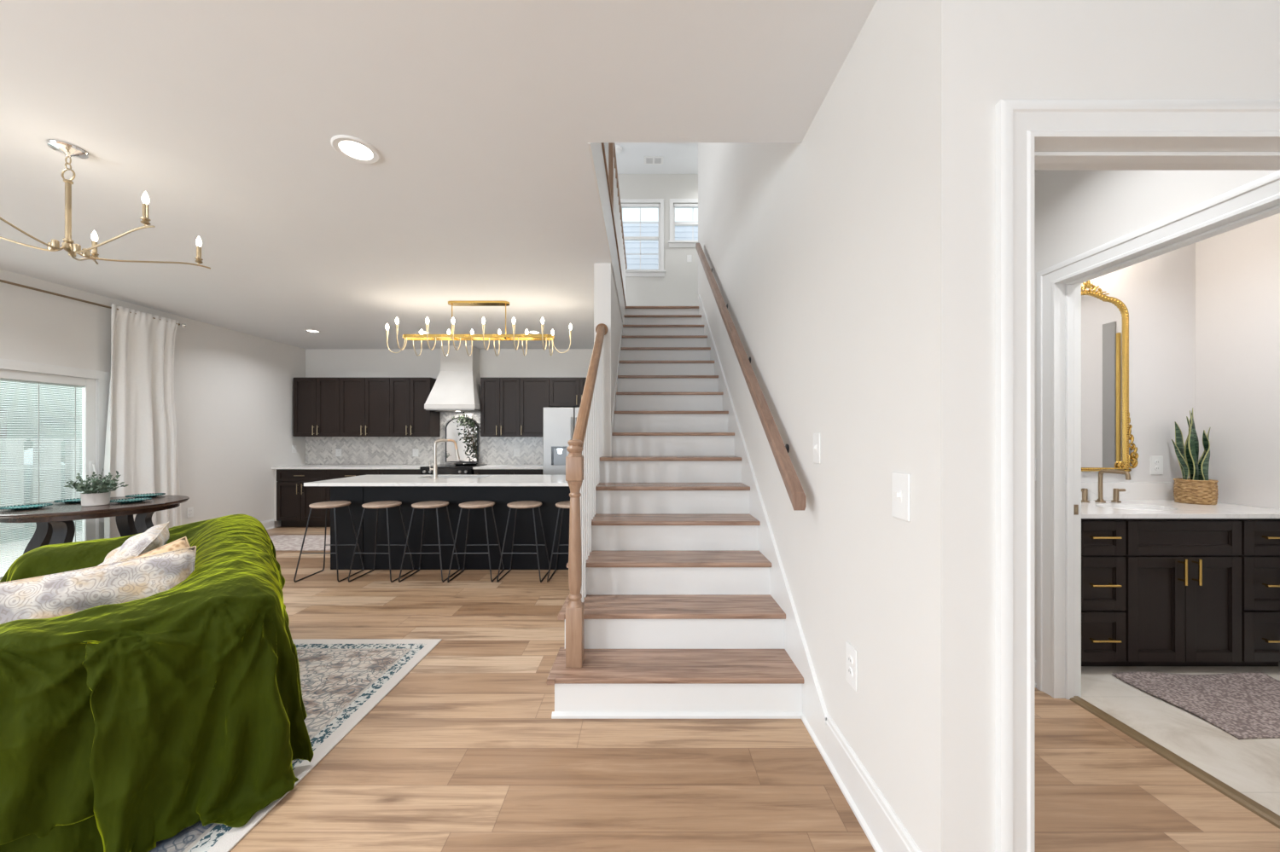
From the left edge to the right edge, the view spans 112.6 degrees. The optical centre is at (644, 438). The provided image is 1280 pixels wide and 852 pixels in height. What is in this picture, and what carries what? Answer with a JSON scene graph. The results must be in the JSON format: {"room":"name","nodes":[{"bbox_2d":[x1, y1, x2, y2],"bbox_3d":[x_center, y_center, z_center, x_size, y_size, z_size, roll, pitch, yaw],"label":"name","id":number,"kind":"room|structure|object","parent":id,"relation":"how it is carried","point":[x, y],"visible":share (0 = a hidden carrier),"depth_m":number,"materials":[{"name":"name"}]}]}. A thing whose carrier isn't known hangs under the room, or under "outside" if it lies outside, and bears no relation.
{"room":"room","nodes":[
{"label":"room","id":0,"kind":"room"},
{"bbox_2d":[0,268,305,528],"bbox_3d":[-5.640,-0.060,1.475,0.120,2.820,11.350,0,0,0],"label":"wall","id":1,"kind":"structure","parent":0,"point":[234,390],"depth_m":5.46,"materials":[{"name":"paint"}]},
{"bbox_2d":[0,380,83,575],"bbox_3d":[-5.620,0.346,3.875,0.010,1.698,0.800,0,0,0],"label":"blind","id":2,"kind":"object","parent":1,"relation":"attached to","point":[28,382],"depth_m":3.95,"materials":[{"name":"white"}]},
{"bbox_2d":[0,358,110,581],"bbox_3d":[-5.616,0.329,3.397,0.159,2.043,2.091,0,0,0],"label":"door","id":3,"kind":"structure","parent":1,"relation":"in","point":[95,385],"depth_m":4.09,"materials":[{"name":"white paint"}]},
{"bbox_2d":[0,279,186,327],"bbox_3d":[-5.514,-1.337,3.347,0.131,0.070,3.494,0,0,0],"label":"curtain rod","id":4,"kind":"object","parent":1,"relation":"attached to","point":[183,325],"visible":0.77,"depth_m":4.00,"materials":[{"name":"beige metal"}]},
{"bbox_2d":[104,304,181,538],"bbox_3d":[-5.478,-0.028,4.695,0.134,2.700,0.737,0,0,0],"label":"curtain","id":5,"kind":"object","parent":4,"relation":"hanging from","point":[141,445],"visible":0.7,"depth_m":4.64,"materials":[{"name":"white fabric"}]},
{"bbox_2d":[186,507,193,517],"bbox_3d":[-5.575,0.910,5.240,0.011,0.120,0.075,0,0,0],"label":"wall outlet","id":6,"kind":"object","parent":1,"relation":"attached to","point":[189,510],"visible":1,"depth_m":5.23,"materials":[{"name":"white plastic"}]},
{"bbox_2d":[260,518,274,530],"bbox_3d":[-5.567,1.280,5.470,0.026,0.140,1.900,0,0,0],"label":"baseboard","id":7,"kind":"structure","parent":1,"relation":"attached to","point":[268,525],"depth_m":6.33,"materials":[{"name":"white paint"}]},
{"bbox_2d":[0,0,876,349],"bbox_3d":[-0.815,-1.660,1.415,9.770,0.380,11.470,0,0,0],"label":"ceiling","id":8,"kind":"structure","parent":0,"point":[481,117],"depth_m":2.04,"materials":[{"name":"paint"}]},
{"bbox_2d":[0,139,210,269],"bbox_3d":[-2.879,-1.203,2.122,0.987,0.535,0.933,0,0,0],"label":"chandelier","id":9,"kind":"object","parent":8,"relation":"hanging from","point":[70,150],"visible":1,"depth_m":2.15,"materials":[{"name":"gold metal"}]},
{"bbox_2d":[330,134,380,163],"bbox_3d":[-1.465,-1.465,2.170,0.210,0.008,0.210,0,0,0],"label":"recessed light","id":10,"kind":"object","parent":8,"relation":"in","point":[353,148],"visible":1,"depth_m":2.16,"materials":[{"name":"white plastic"}]},
{"bbox_2d":[385,301,571,355],"bbox_3d":[-1.787,-1.195,4.610,2.014,0.550,0.514,0,0,0],"label":"linear chandelier","id":11,"kind":"object","parent":8,"relation":"hanging from","point":[421,337],"visible":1,"depth_m":4.57,"materials":[{"name":"gold metal"}]},
{"bbox_2d":[305,174,698,379],"bbox_3d":[-1.640,-1.495,7.075,7.880,5.690,0.150,0,0,0],"label":"wall","id":12,"kind":"structure","parent":0,"point":[319,363],"depth_m":7.03,"materials":[{"name":"paint"}]},
{"bbox_2d":[293,378,339,436],"bbox_3d":[-5.149,-0.493,6.846,0.728,0.932,0.366,0,0,0],"label":"upper cabinet","id":13,"kind":"object","parent":12,"relation":"attached to","point":[316,400],"visible":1,"depth_m":6.71,"materials":[{"name":"brown wood"}]},
{"bbox_2d":[335,448,341,456],"bbox_3d":[-5.026,0.235,7.016,0.095,0.125,0.011,0,0,0],"label":"wall outlet","id":14,"kind":"object","parent":12,"relation":"attached to","point":[338,451],"visible":1,"depth_m":7.01,"materials":[{"name":"white plastic"}]},
{"bbox_2d":[339,378,389,436],"bbox_3d":[-4.392,-0.493,6.846,0.782,0.932,0.366,0,0,0],"label":"upper cabinet","id":15,"kind":"object","parent":12,"relation":"attached to","point":[364,403],"visible":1,"depth_m":6.71,"materials":[{"name":"brown wood"}]},
{"bbox_2d":[305,436,440,465],"bbox_3d":[-4.471,0.203,7.025,2.216,0.458,0.007,0,0,0],"label":"backsplash","id":16,"kind":"structure","parent":12,"relation":"attached to","point":[319,450],"depth_m":7.02,"materials":[{"name":"tile"}]},
{"bbox_2d":[389,378,440,436],"bbox_3d":[-3.681,-0.493,6.846,0.635,0.932,0.366,0,0,0],"label":"upper cabinet","id":17,"kind":"object","parent":12,"relation":"attached to","point":[409,417],"visible":0.98,"depth_m":6.71,"materials":[{"name":"brown wood"}]},
{"bbox_2d":[412,448,418,456],"bbox_3d":[-3.763,0.235,7.016,0.095,0.125,0.011,0,0,0],"label":"wall outlet","id":18,"kind":"object","parent":12,"relation":"attached to","point":[415,451],"visible":1,"depth_m":7.01,"materials":[{"name":"white plastic"}]},
{"bbox_2d":[424,345,480,412],"bbox_3d":[-2.968,-0.948,6.760,0.770,1.041,0.520,0,0,0],"label":"range hood","id":19,"kind":"object","parent":12,"relation":"attached to","point":[456,387],"visible":0.93,"depth_m":6.68,"materials":[{"name":"paint"}]},
{"bbox_2d":[440,412,488,465],"bbox_3d":[-2.969,-0.024,7.025,0.786,0.912,0.007,0,0,0],"label":"backsplash","id":20,"kind":"structure","parent":12,"relation":"attached to","point":[445,417],"depth_m":7.02,"materials":[{"name":"tile"}]},
{"bbox_2d":[480,378,519,436],"bbox_3d":[-2.266,-0.493,6.846,0.617,0.932,0.366,0,0,0],"label":"upper cabinet","id":21,"kind":"object","parent":12,"relation":"attached to","point":[499,397],"visible":1,"depth_m":6.71,"materials":[{"name":"brown wood"}]},
{"bbox_2d":[488,436,542,465],"bbox_3d":[-2.033,0.203,7.025,1.085,0.458,0.007,0,0,0],"label":"backsplash","id":22,"kind":"structure","parent":12,"relation":"attached to","point":[500,449],"depth_m":7.02,"materials":[{"name":"tile"}]},
{"bbox_2d":[513,448,519,456],"bbox_3d":[-2.098,0.235,7.016,0.095,0.125,0.011,0,0,0],"label":"wall outlet","id":23,"kind":"object","parent":12,"relation":"attached to","point":[516,451],"visible":1,"depth_m":7.01,"materials":[{"name":"white plastic"}]},
{"bbox_2d":[519,378,552,436],"bbox_3d":[-1.725,-0.493,6.846,0.460,0.932,0.366,0,0,0],"label":"upper cabinet","id":24,"kind":"object","parent":12,"relation":"attached to","point":[534,392],"visible":0.83,"depth_m":6.71,"materials":[{"name":"brown wood"}]},
{"bbox_2d":[549,378,586,407],"bbox_3d":[-1.014,-0.731,6.846,0.957,0.456,0.366,0,0,0],"label":"upper cabinet","id":25,"kind":"object","parent":12,"relation":"attached to","point":[564,392],"visible":0.6,"depth_m":6.71,"materials":[{"name":"brown wood"}]},
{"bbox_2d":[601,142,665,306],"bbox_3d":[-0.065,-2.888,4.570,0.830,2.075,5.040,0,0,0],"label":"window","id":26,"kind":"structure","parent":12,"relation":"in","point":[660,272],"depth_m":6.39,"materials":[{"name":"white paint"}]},
{"bbox_2d":[668,198,698,247],"bbox_3d":[0.805,-3.527,7.022,0.830,0.795,0.135,0,0,0],"label":"window","id":27,"kind":"structure","parent":12,"relation":"in","point":[672,243],"depth_m":6.99,"materials":[{"name":"white paint"}]},
{"bbox_2d":[593,263,622,456],"bbox_3d":[-0.350,-0.061,5.290,0.140,2.822,3.420,0,0,0],"label":"wall","id":28,"kind":"structure","parent":0,"point":[607,311],"depth_m":3.58,"materials":[{"name":"paint"}]},
{"bbox_2d":[587,142,624,325],"bbox_3d":[-0.274,-1.659,4.035,0.012,0.385,3.830,0,0,0],"label":"trim","id":29,"kind":"structure","parent":28,"relation":"attached to","point":[596,148],"depth_m":3.07,"materials":[{"name":"white paint"}]},
{"bbox_2d":[614,142,698,174],"bbox_3d":[-0.350,-4.390,4.510,5.300,0.100,5.220,0,0,0],"label":"ceiling","id":30,"kind":"structure","parent":0,"point":[679,158],"depth_m":6.61,"materials":[{"name":"paint"}]},
{"bbox_2d":[615,145,622,153],"bbox_3d":[-0.400,-4.317,6.380,0.140,0.046,0.140,0,0,0],"label":"smoke detector","id":31,"kind":"object","parent":30,"relation":"attached to","point":[618,148],"visible":0.77,"depth_m":6.35,"materials":[{"name":"white plastic"}]},
{"bbox_2d":[644,156,663,164],"bbox_3d":[0.146,-4.332,6.650,0.300,0.016,0.180,0,0,0],"label":"ceiling vent","id":32,"kind":"object","parent":30,"relation":"in","point":[648,160],"visible":1,"depth_m":6.63,"materials":[{"name":"white plastic"}]},
{"bbox_2d":[229,526,1279,851],"bbox_3d":[-0.875,1.398,1.475,9.650,0.104,11.350,0,0,0],"label":"floor","id":33,"kind":"structure","parent":0,"point":[467,753],"depth_m":1.76,"materials":[{"name":"brown wood"}]},
{"bbox_2d":[0,495,189,554],"bbox_3d":[-4.955,0.973,3.860,1.150,0.766,1.150,0,0,0],"label":"round table","id":34,"kind":"object","parent":33,"relation":"on","point":[55,523],"visible":0.55,"depth_m":3.69,"materials":[{"name":"brown wood"}]},
{"bbox_2d":[0,503,53,510],"bbox_3d":[-5.170,0.577,3.570,0.265,0.027,0.265,0,0,0],"label":"plate","id":35,"kind":"object","parent":34,"relation":"on","point":[31,506],"visible":1,"depth_m":3.58,"materials":[{"name":"teal ceramic"}]},
{"bbox_2d":[53,498,81,503],"bbox_3d":[-5.240,0.577,3.950,0.265,0.027,0.265,0,0,0],"label":"plate","id":36,"kind":"object","parent":34,"relation":"on","point":[67,501],"visible":0.55,"depth_m":3.91,"materials":[{"name":"teal ceramic"}]},
{"bbox_2d":[64,469,128,506],"bbox_3d":[-4.827,0.424,3.763,0.370,0.333,0.360,0,0,40],"label":"potted plant","id":37,"kind":"object","parent":34,"relation":"on","point":[90,497],"visible":1,"depth_m":3.73,"materials":[{"name":"green plant"}]},
{"bbox_2d":[110,497,151,503],"bbox_3d":[-4.745,0.577,3.940,0.265,0.027,0.265,0,0,0],"label":"plate","id":38,"kind":"object","parent":34,"relation":"on","point":[132,500],"visible":0.93,"depth_m":3.95,"materials":[{"name":"teal ceramic"}]},
{"bbox_2d":[125,493,165,498],"bbox_3d":[-5.000,0.577,4.280,0.265,0.027,0.265,0,0,0],"label":"plate","id":39,"kind":"object","parent":34,"relation":"on","point":[147,495],"visible":0.99,"depth_m":4.29,"materials":[{"name":"teal ceramic"}]},
{"bbox_2d":[148,639,442,851],"bbox_3d":[-2.876,1.345,1.875,3.048,0.008,1.950,0,0,0],"label":"area rug","id":40,"kind":"object","parent":33,"relation":"on","point":[342,681],"visible":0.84,"depth_m":2.27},
{"bbox_2d":[0,815,156,851],"bbox_3d":[-2.397,0.964,1.916,1.028,0.768,1.912,0,0,-43],"label":"sofa","id":41,"kind":"object","parent":40,"relation":"on","point":[84,836],"visible":0.15,"depth_m":1.29,"materials":[{"name":"green fabric"}]},
{"bbox_2d":[0,546,196,624],"bbox_3d":[-2.129,0.715,1.579,0.200,0.507,0.714,0,0,44],"label":"cushion","id":42,"kind":"object","parent":41,"relation":"on","point":[57,595],"visible":0.39,"depth_m":1.59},
{"bbox_2d":[0,513,313,851],"bbox_3d":[-2.408,0.911,1.927,1.281,0.837,2.099,0,0,-44],"label":"throw","id":43,"kind":"object","parent":41,"relation":"on","point":[181,706],"visible":0.81,"depth_m":1.43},
{"bbox_2d":[97,522,169,566],"bbox_3d":[-2.630,0.660,2.150,0.308,0.374,0.505,0,0,-44],"label":"cushion","id":44,"kind":"object","parent":43,"relation":"on","point":[156,537],"visible":0.34,"depth_m":2.09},
{"bbox_2d":[128,536,190,560],"bbox_3d":[-2.200,0.750,1.842,0.611,0.598,0.183,0,0,-45],"label":"cushion","id":45,"kind":"object","parent":41,"relation":"on","point":[183,543],"visible":0.04,"depth_m":1.92,"materials":[{"name":"beige fabric"}]},
{"bbox_2d":[269,535,330,551],"bbox_3d":[-4.110,1.345,5.520,2.020,0.008,0.800,0,0,0],"label":"kitchen rug","id":46,"kind":"object","parent":33,"relation":"on","point":[282,543],"visible":0.22,"depth_m":5.47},
{"bbox_2d":[276,469,329,527],"bbox_3d":[-5.160,0.907,6.700,0.738,0.885,0.656,0,0,0],"label":"base cabinet","id":47,"kind":"object","parent":33,"relation":"on","point":[293,499],"visible":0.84,"depth_m":6.42,"materials":[{"name":"brown wood"}]},
{"bbox_2d":[293,500,364,582],"bbox_3d":[-3.067,0.991,4.172,0.419,0.718,0.387,0,0,-1],"label":"bar stool","id":48,"kind":"object","parent":33,"relation":"on","point":[334,504],"visible":1,"depth_m":4.09,"materials":[{"name":"brown wood"}]},
{"bbox_2d":[325,469,378,527],"bbox_3d":[-4.395,0.907,6.700,0.788,0.885,0.656,0,0,0],"label":"base cabinet","id":49,"kind":"object","parent":33,"relation":"on","point":[330,474],"visible":0.25,"depth_m":6.41,"materials":[{"name":"brown wood"}]},
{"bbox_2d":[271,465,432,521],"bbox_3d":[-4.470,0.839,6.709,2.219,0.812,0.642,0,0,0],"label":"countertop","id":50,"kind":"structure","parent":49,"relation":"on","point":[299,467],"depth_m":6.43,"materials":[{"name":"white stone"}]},
{"bbox_2d":[348,500,413,582],"bbox_3d":[-2.561,0.991,4.172,0.419,0.718,0.387,0,0,1],"label":"bar stool","id":51,"kind":"object","parent":33,"relation":"on","point":[384,504],"visible":1,"depth_m":4.09,"materials":[{"name":"black metal"}]},
{"bbox_2d":[378,469,419,475],"bbox_3d":[-3.680,0.907,6.700,0.638,0.885,0.656,0,0,0],"label":"base cabinet","id":52,"kind":"object","parent":33,"relation":"on","point":[381,472],"visible":0.1,"depth_m":6.41,"materials":[{"name":"brown wood"}]},
{"bbox_2d":[398,500,459,582],"bbox_3d":[-2.090,0.991,4.172,0.419,0.718,0.387,0,0,0],"label":"bar stool","id":53,"kind":"object","parent":33,"relation":"on","point":[431,504],"visible":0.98,"depth_m":4.09,"materials":[{"name":"black metal"}]},
{"bbox_2d":[330,486,570,570],"bbox_3d":[-1.942,0.908,4.713,2.563,0.884,0.673,0,0,0],"label":"kitchen island","id":54,"kind":"object","parent":33,"relation":"on","point":[549,497],"visible":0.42,"depth_m":4.38,"materials":[{"name":"black paint"}]},
{"bbox_2d":[303,475,568,486],"bbox_3d":[-1.954,0.449,4.617,2.708,0.032,0.945,0,0,0],"label":"island countertop","id":55,"kind":"structure","parent":54,"relation":"on","point":[363,480],"depth_m":4.29,"materials":[{"name":"white stone"}]},
{"bbox_2d":[428,439,459,478],"bbox_3d":[-2.187,0.220,4.679,0.314,0.426,0.061,0,0,-33],"label":"kitchen faucet","id":56,"kind":"object","parent":55,"relation":"on","point":[435,467],"visible":1,"depth_m":4.62,"materials":[{"name":"silver metal"}]},
{"bbox_2d":[419,464,487,475],"bbox_3d":[-2.968,0.887,6.667,0.770,0.925,0.687,0,0,0],"label":"range","id":57,"kind":"object","parent":33,"relation":"on","point":[443,469],"visible":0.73,"depth_m":6.37,"materials":[{"name":"black metal"}]},
{"bbox_2d":[419,464,487,468],"bbox_3d":[-2.968,0.435,6.695,0.770,0.020,0.630,0,0,0],"label":"cooktop","id":58,"kind":"object","parent":57,"relation":"in","point":[441,466],"depth_m":6.54,"materials":[{"name":"black ceramic"}]},
{"bbox_2d":[446,461,477,465],"bbox_3d":[-2.853,0.396,6.748,0.435,0.056,0.370,0,0,-41],"label":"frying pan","id":59,"kind":"object","parent":57,"relation":"on","point":[462,463],"visible":0.95,"depth_m":6.74,"materials":[{"name":"black metal"}]},
{"bbox_2d":[453,462,477,465],"bbox_3d":[-2.828,0.409,6.770,0.370,0.030,0.370,0,0,0],"label":"bowl","id":60,"kind":"object","parent":59,"relation":"on","point":[463,463],"depth_m":6.71,"materials":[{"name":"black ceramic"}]},
{"bbox_2d":[445,417,478,462],"bbox_3d":[-2.985,0.020,6.984,0.542,0.748,0.025,0,0,0],"label":"arched mirror","id":61,"kind":"object","parent":57,"relation":"on","point":[467,454],"visible":0.86,"depth_m":6.99,"materials":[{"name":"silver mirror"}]},
{"bbox_2d":[452,412,480,448],"bbox_3d":[-2.844,-0.125,6.907,0.566,0.631,0.108,0,0,0],"label":"greenery sprig","id":62,"kind":"object","parent":61,"relation":"on","point":[466,420],"visible":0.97,"depth_m":6.92,"materials":[{"name":"green plant"}]},
{"bbox_2d":[447,500,504,582],"bbox_3d":[-1.635,0.991,4.172,0.419,0.718,0.387,0,0,-2],"label":"bar stool","id":63,"kind":"object","parent":33,"relation":"on","point":[476,504],"visible":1,"depth_m":4.09,"materials":[{"name":"black metal"}]},
{"bbox_2d":[473,469,510,475],"bbox_3d":[-2.292,0.907,6.700,0.543,0.885,0.656,0,0,0],"label":"base cabinet","id":64,"kind":"object","parent":33,"relation":"on","point":[476,472],"visible":0.12,"depth_m":6.41,"materials":[{"name":"brown wood"}]},
{"bbox_2d":[472,465,542,469],"bbox_3d":[-2.031,0.449,6.709,1.068,0.031,0.642,0,0,0],"label":"countertop","id":65,"kind":"structure","parent":64,"relation":"on","point":[486,467],"depth_m":6.46,"materials":[{"name":"white stone"}]},
{"bbox_2d":[496,500,550,582],"bbox_3d":[-1.168,0.991,4.172,0.419,0.718,0.387,0,0,1],"label":"bar stool","id":66,"kind":"object","parent":33,"relation":"on","point":[522,504],"visible":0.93,"depth_m":4.09,"materials":[{"name":"black metal"}]},
{"bbox_2d":[510,469,542,475],"bbox_3d":[-1.760,0.907,6.700,0.518,0.885,0.656,0,0,0],"label":"base cabinet","id":67,"kind":"object","parent":33,"relation":"on","point":[513,472],"visible":0.16,"depth_m":6.41,"materials":[{"name":"brown wood"}]},
{"bbox_2d":[546,500,570,582],"bbox_3d":[-0.700,0.991,4.172,0.419,0.718,0.387,0,0,0],"label":"bar stool","id":68,"kind":"object","parent":33,"relation":"on","point":[562,505],"visible":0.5,"depth_m":4.07,"materials":[{"name":"black metal"}]},
{"bbox_2d":[542,407,579,475],"bbox_3d":[-1.026,0.438,6.604,0.916,1.785,0.831,0,0,0],"label":"refrigerator","id":69,"kind":"object","parent":33,"relation":"on","point":[559,424],"visible":0.3,"depth_m":6.25,"materials":[{"name":"silver metal"}]},
{"bbox_2d":[546,294,827,753],"bbox_3d":[0.156,-0.333,3.922,1.248,3.366,4.245,0,0,0],"label":"staircase","id":70,"kind":"structure","parent":33,"relation":"on","point":[690,613],"depth_m":2.59,"materials":[{"name":"white paint"}]},
{"bbox_2d":[565,323,608,668],"bbox_3d":[-0.356,0.093,2.857,0.104,2.114,1.446,0,0,0],"label":"stair railing","id":71,"kind":"object","parent":70,"relation":"on","point":[584,449],"visible":1,"depth_m":2.37,"materials":[{"name":"brown wood"}]},
{"bbox_2d":[1081,518,1279,666],"bbox_3d":[3.091,0.902,2.676,1.300,0.896,0.569,0,0,0],"label":"vanity cabinet","id":72,"kind":"object","parent":33,"relation":"on","point":[1155,592],"visible":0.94,"depth_m":2.43,"materials":[{"name":"brown wood"}]},
{"bbox_2d":[1081,482,1279,518],"bbox_3d":[3.114,0.379,2.687,1.428,0.148,0.554,0,0,0],"label":"countertop","id":73,"kind":"structure","parent":72,"relation":"on","point":[1157,496],"depth_m":2.69,"materials":[{"name":"stone"}]},
{"bbox_2d":[1081,470,1130,502],"bbox_3d":[3.055,0.317,2.853,0.243,0.220,0.243,0,0,43],"label":"bathroom faucet","id":74,"kind":"object","parent":73,"relation":"on","point":[1085,491],"visible":0.98,"depth_m":2.85,"materials":[{"name":"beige metal"}]},
{"bbox_2d":[1111,507,1163,511],"bbox_3d":[3.060,0.520,2.660,0.420,0.135,0.277,0,0,0],"label":"sink","id":75,"kind":"object","parent":73,"relation":"in","point":[1111,508],"visible":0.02,"depth_m":2.75,"materials":[{"name":"white ceramic"}]},
{"bbox_2d":[1171,407,1218,505],"bbox_3d":[3.619,0.111,2.826,0.221,0.632,0.182,0,0,35],"label":"snake plant","id":76,"kind":"object","parent":73,"relation":"on","point":[1198,489],"visible":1,"depth_m":2.79,"materials":[{"name":"green plant"}]},
{"bbox_2d":[1111,671,1279,739],"bbox_3d":[3.085,1.336,2.162,0.887,0.019,0.533,0,0,0],"label":"bath mat","id":77,"kind":"object","parent":33,"relation":"on","point":[1246,706],"visible":1,"depth_m":2.21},
{"bbox_2d":[698,0,987,851],"bbox_3d":[0.840,-1.495,3.655,0.120,5.690,5.070,0,0,0],"label":"wall","id":78,"kind":"structure","parent":0,"point":[848,260],"depth_m":1.40,"materials":[{"name":"paint"}]},
{"bbox_2d":[695,243,806,511],"bbox_3d":[0.725,-1.113,3.743,0.109,2.876,3.635,0,0,0],"label":"wall handrail","id":79,"kind":"object","parent":78,"relation":"attached to","point":[796,494],"visible":1,"depth_m":2.49,"materials":[{"name":"brown wood"}]},
{"bbox_2d":[813,432,820,464],"bbox_3d":[0.771,0.044,1.921,0.018,0.138,0.075,0,0,0],"label":"light switch","id":80,"kind":"object","parent":78,"relation":"attached to","point":[817,437],"visible":1,"depth_m":1.91,"materials":[{"name":"white plastic"}]},
{"bbox_2d":[845,641,857,692],"bbox_3d":[0.775,0.853,1.598,0.011,0.150,0.078,0,0,0],"label":"wall outlet","id":81,"kind":"object","parent":78,"relation":"attached to","point":[851,653],"visible":1,"depth_m":1.59,"materials":[{"name":"white plastic"}]},
{"bbox_2d":[801,712,920,851],"bbox_3d":[0.767,1.258,1.586,0.026,0.185,0.932,0,0,0],"label":"baseboard","id":82,"kind":"structure","parent":78,"relation":"attached to","point":[882,828],"depth_m":1.49,"materials":[{"name":"white paint"}]},
{"bbox_2d":[891,472,910,522],"bbox_3d":[0.771,0.175,1.291,0.018,0.140,0.085,0,0,0],"label":"light switch","id":83,"kind":"object","parent":78,"relation":"attached to","point":[900,482],"visible":1,"depth_m":1.28,"materials":[{"name":"white plastic"}]},
{"bbox_2d":[987,0,1279,851],"bbox_3d":[2.425,-0.060,1.177,3.050,2.820,0.115,0,0,0],"label":"wall","id":84,"kind":"structure","parent":0,"point":[1038,49],"depth_m":1.12,"materials":[{"name":"paint"}]},
{"bbox_2d":[994,99,1279,851],"bbox_3d":[1.457,0.237,1.177,1.070,2.226,0.163,0,0,0],"label":"trim","id":85,"kind":"structure","parent":84,"relation":"attached to","point":[1018,123],"depth_m":1.11,"materials":[{"name":"white paint"}]},
{"bbox_2d":[1034,139,1279,168],"bbox_3d":[1.457,0.277,1.177,0.912,2.147,0.115,0,0,0],"label":"trim","id":86,"kind":"structure","parent":84,"relation":"attached to","point":[1048,154],"depth_m":1.17,"materials":[{"name":"white paint"}]},
{"bbox_2d":[1081,243,1195,482],"bbox_3d":[3.103,-0.060,3.022,1.695,2.820,0.115,0,0,0],"label":"wall","id":87,"kind":"structure","parent":0,"point":[1158,293],"depth_m":2.96,"materials":[{"name":"paint"}]},
{"bbox_2d":[1081,280,1138,471],"bbox_3d":[3.050,-0.427,2.940,0.694,1.344,0.036,0,0,0],"label":"ornate mirror","id":88,"kind":"object","parent":87,"relation":"attached to","point":[1106,432],"visible":0.54,"depth_m":2.94,"materials":[{"name":"gold metal"}]},
{"bbox_2d":[1150,456,1163,475],"bbox_3d":[3.555,0.187,2.960,0.085,0.130,0.011,0,0,0],"label":"wall outlet","id":89,"kind":"object","parent":87,"relation":"attached to","point":[1156,462],"visible":1,"depth_m":2.96,"materials":[{"name":"white plastic"}]},
{"bbox_2d":[1034,170,1277,660],"bbox_3d":[2.197,-0.060,2.158,0.115,2.820,1.845,0,0,0],"label":"wall","id":90,"kind":"structure","parent":0,"point":[1077,212],"depth_m":2.01,"materials":[{"name":"paint"}]},
{"bbox_2d":[1034,659,1036,687],"bbox_3d":[2.127,1.280,2.655,0.026,0.140,0.691,0,0,0],"label":"baseboard","id":91,"kind":"structure","parent":90,"relation":"attached to","point":[1035,660],"depth_m":2.32,"materials":[{"name":"white paint"}]},
{"bbox_2d":[1034,458,1036,481],"bbox_3d":[2.131,0.170,2.362,0.018,0.125,0.075,0,0,0],"label":"light switch","id":92,"kind":"object","parent":90,"relation":"attached to","point":[1035,459],"visible":0.22,"depth_m":2.33,"materials":[{"name":"white plastic"}]},
{"bbox_2d":[1073,505,1078,514],"bbox_3d":[2.238,0.370,2.213,0.028,0.052,0.004,0,0,0],"label":"strike plate","id":93,"kind":"object","parent":90,"relation":"attached to","point":[1075,507],"visible":1,"depth_m":2.21,"materials":[{"name":"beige metal"}]},
{"bbox_2d":[1036,170,1279,698],"bbox_3d":[2.197,0.227,1.775,0.163,2.247,1.064,0,0,0],"label":"trim","id":94,"kind":"structure","parent":90,"relation":"attached to","point":[1265,190],"depth_m":2.21,"materials":[{"name":"white paint"}]},
{"bbox_2d":[1056,199,1279,699],"bbox_3d":[2.197,0.266,1.775,0.115,2.168,0.906,0,0,0],"label":"trim","id":95,"kind":"structure","parent":90,"relation":"attached to","point":[1067,290],"depth_m":2.21,"materials":[{"name":"white paint"}]},
{"bbox_2d":[1069,696,1279,829],"bbox_3d":[2.228,1.344,1.732,0.067,0.012,0.985,0,0,0],"label":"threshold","id":96,"kind":"structure","parent":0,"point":[1259,810],"depth_m":1.74,"materials":[{"name":"brown wood"}]},
{"bbox_2d":[1173,478,1218,505],"bbox_3d":[3.635,0.348,2.815,0.184,0.157,0.184,0,0,0],"label":"basket","id":97,"kind":"object","parent":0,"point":[1201,491],"depth_m":2.76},
{"bbox_2d":[1195,213,1279,509],"bbox_3d":[3.890,-0.060,2.100,0.120,2.820,1.730,0,0,0],"label":"wall","id":98,"kind":"structure","parent":0,"point":[1237,270],"depth_m":2.75,"materials":[{"name":"paint"}]},
{"label":"outside","id":99,"kind":"structure","parent":0,"visible":0},
{"bbox_2d":[0,465,81,544],"bbox_3d":[-22.950,1.650,7.000,34.100,0.100,38.000,0,0,0],"label":"fence","id":100,"kind":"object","parent":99,"point":[24,466],"depth_m":8.04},
{"bbox_2d":[0,438,26,530],"bbox_3d":[-11.200,0.800,7.520,0.260,1.600,0.260,0,0,0],"label":"fence post","id":101,"kind":"object","parent":100,"relation":"on","point":[0,439],"visible":0.58,"depth_m":7.48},
{"bbox_2d":[0,530,81,576],"bbox_3d":[-7.160,1.505,4.050,2.880,0.190,6.900,0,0,0],"label":"patio floor","id":102,"kind":"structure","parent":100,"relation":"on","point":[79,531],"depth_m":5.32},
{"bbox_2d":[0,380,81,473],"bbox_3d":[-16.788,-2.662,10.933,6.373,8.538,6.564,0,0,0],"label":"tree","id":103,"kind":"object","parent":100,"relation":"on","point":[1,381],"visible":0.12,"depth_m":10.79,"materials":[{"name":"green plant"}]},
{"bbox_2d":[30,438,63,526],"bbox_3d":[-11.000,0.800,7.860,0.260,1.600,0.260,0,0,0],"label":"fence post","id":104,"kind":"object","parent":100,"relation":"on","point":[31,439],"visible":0.39,"depth_m":7.79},
{"bbox_2d":[63,438,81,500],"bbox_3d":[-12.600,0.800,9.400,0.180,1.600,0.180,0,0,0],"label":"porch column","id":105,"kind":"structure","parent":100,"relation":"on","point":[63,439],"depth_m":9.33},
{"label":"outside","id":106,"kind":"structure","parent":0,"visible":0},
{"bbox_2d":[622,221,698,269],"bbox_3d":[0.250,-1.640,9.637,6.500,6.480,0.125,0,0,0],"label":"window pane","id":107,"kind":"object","parent":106,"point":[682,233],"visible":0.06,"depth_m":9.59,"materials":[{"name":"white"}]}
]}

